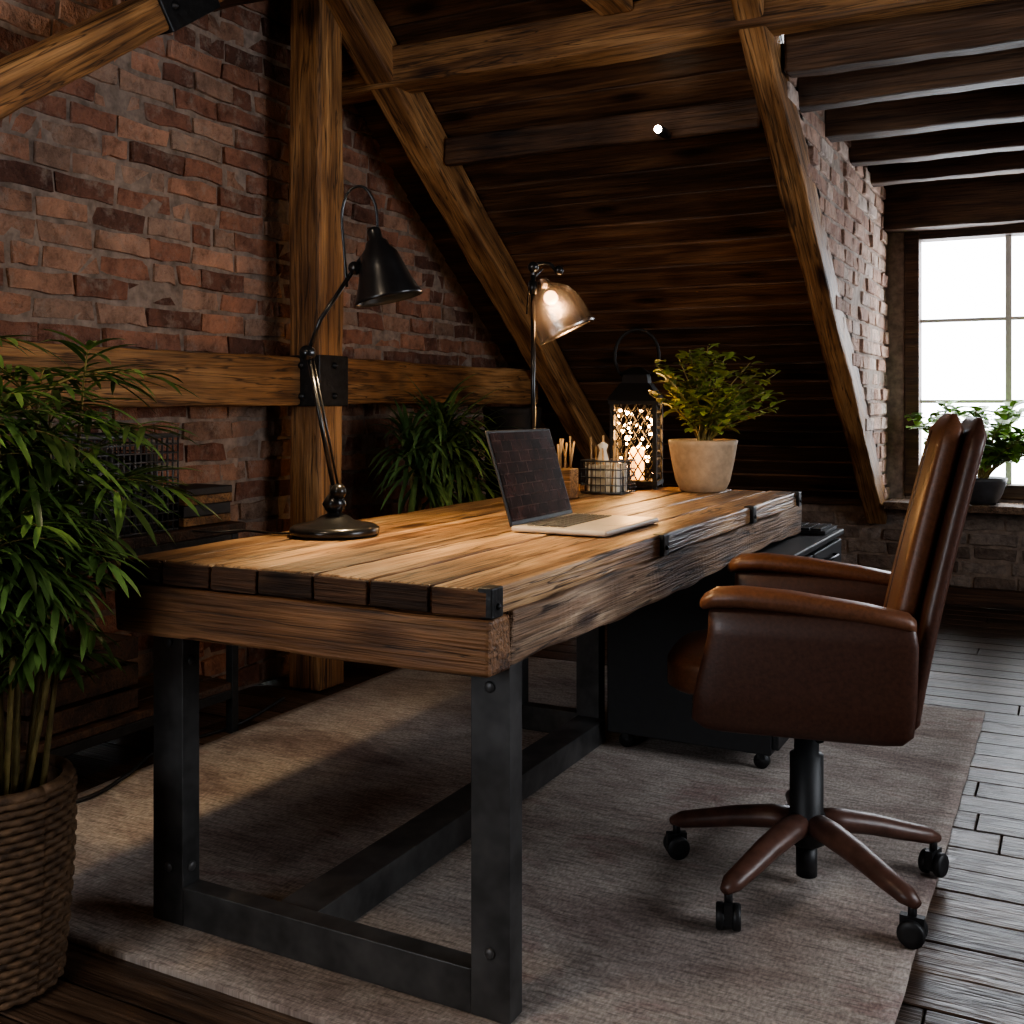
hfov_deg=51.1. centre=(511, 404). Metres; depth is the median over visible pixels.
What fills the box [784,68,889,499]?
wall
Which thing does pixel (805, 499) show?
trim
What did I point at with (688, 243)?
ceiling
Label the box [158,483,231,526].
books
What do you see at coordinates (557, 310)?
table lamp
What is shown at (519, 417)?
metal bin
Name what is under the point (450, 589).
wooden desk
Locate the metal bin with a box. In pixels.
[483,407,541,498]
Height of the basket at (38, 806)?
0.404 m
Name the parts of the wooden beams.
rail, post, rail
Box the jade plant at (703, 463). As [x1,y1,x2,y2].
[648,343,784,492]
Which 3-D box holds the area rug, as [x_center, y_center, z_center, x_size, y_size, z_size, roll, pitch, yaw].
[0.098,1.113,3.207,2.235,0.012,2.670,0,0,28]
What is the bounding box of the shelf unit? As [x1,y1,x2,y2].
[4,521,245,756]
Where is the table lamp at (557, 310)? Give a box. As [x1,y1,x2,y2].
[526,261,594,428]
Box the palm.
[0,329,219,1010]
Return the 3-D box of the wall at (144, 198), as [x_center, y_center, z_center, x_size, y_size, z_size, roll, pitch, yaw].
[-1.624,-0.390,3.281,0.175,3.020,8.700,0,0,28]
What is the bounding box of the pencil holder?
[557,436,577,498]
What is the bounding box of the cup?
[560,468,577,498]
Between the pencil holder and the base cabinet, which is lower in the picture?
the base cabinet
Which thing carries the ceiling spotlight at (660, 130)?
attached to the wooden beams
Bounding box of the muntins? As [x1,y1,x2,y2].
[920,235,1023,484]
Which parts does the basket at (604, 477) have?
wire frame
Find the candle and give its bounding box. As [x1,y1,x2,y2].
[629,447,643,479]
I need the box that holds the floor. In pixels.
[0,605,1023,1023]
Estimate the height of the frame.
1.540 m
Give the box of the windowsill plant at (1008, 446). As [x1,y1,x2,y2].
[904,400,1023,503]
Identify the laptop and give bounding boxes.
[485,428,658,536]
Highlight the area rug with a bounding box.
[67,656,984,1023]
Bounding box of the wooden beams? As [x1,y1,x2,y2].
[0,0,1023,690]
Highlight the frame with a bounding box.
[904,223,1023,499]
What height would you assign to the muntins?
1.380 m
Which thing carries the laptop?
on the wooden desk
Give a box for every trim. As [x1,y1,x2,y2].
[801,496,861,505]
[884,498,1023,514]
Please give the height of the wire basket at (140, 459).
0.311 m
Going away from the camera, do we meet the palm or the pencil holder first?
the palm
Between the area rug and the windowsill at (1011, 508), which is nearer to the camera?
the area rug
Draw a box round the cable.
[76,697,284,802]
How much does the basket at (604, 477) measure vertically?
0.204 m
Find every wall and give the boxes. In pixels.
[0,0,578,691]
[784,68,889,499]
[801,232,1023,590]
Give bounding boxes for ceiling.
[290,0,883,497]
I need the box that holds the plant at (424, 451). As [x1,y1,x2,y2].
[367,374,520,513]
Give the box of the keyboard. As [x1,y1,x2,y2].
[800,522,836,534]
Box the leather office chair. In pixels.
[663,413,986,948]
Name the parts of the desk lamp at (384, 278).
power cord, lamp shade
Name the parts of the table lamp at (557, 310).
lamp shade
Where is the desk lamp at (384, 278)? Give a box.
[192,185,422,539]
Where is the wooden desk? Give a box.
[114,484,801,1023]
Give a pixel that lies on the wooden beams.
(927, 96)
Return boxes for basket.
[0,752,77,1010]
[14,432,179,541]
[580,435,635,494]
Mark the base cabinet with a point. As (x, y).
(641, 701)
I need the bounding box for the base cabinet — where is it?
[607,528,843,768]
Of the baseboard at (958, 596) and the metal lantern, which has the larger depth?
the baseboard at (958, 596)
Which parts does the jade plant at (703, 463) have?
pot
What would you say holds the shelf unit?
on the floor
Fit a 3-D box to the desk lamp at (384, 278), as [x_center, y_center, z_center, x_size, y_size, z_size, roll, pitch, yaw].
[-0.504,-0.110,2.598,0.574,0.848,0.216,0,0,0]
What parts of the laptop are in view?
lid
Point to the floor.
(968, 968)
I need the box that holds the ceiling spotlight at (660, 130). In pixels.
[654,125,670,138]
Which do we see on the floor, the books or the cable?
the cable
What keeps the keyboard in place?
on the base cabinet
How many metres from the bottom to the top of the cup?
0.100 m
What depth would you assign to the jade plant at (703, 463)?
3.81 m
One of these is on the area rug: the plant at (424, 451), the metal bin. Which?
the plant at (424, 451)
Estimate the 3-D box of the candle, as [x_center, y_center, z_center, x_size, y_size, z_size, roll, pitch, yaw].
[0.474,0.222,4.077,0.056,0.122,0.056,0,0,16]
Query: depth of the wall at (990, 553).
6.17 m
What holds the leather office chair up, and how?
on the area rug
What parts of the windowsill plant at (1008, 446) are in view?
pot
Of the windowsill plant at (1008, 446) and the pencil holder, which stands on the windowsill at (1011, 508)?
the windowsill plant at (1008, 446)
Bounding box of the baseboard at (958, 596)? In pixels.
[945,586,1023,610]
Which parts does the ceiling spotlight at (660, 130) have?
bulb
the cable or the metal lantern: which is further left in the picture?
the cable
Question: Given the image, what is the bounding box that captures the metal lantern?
[607,328,663,489]

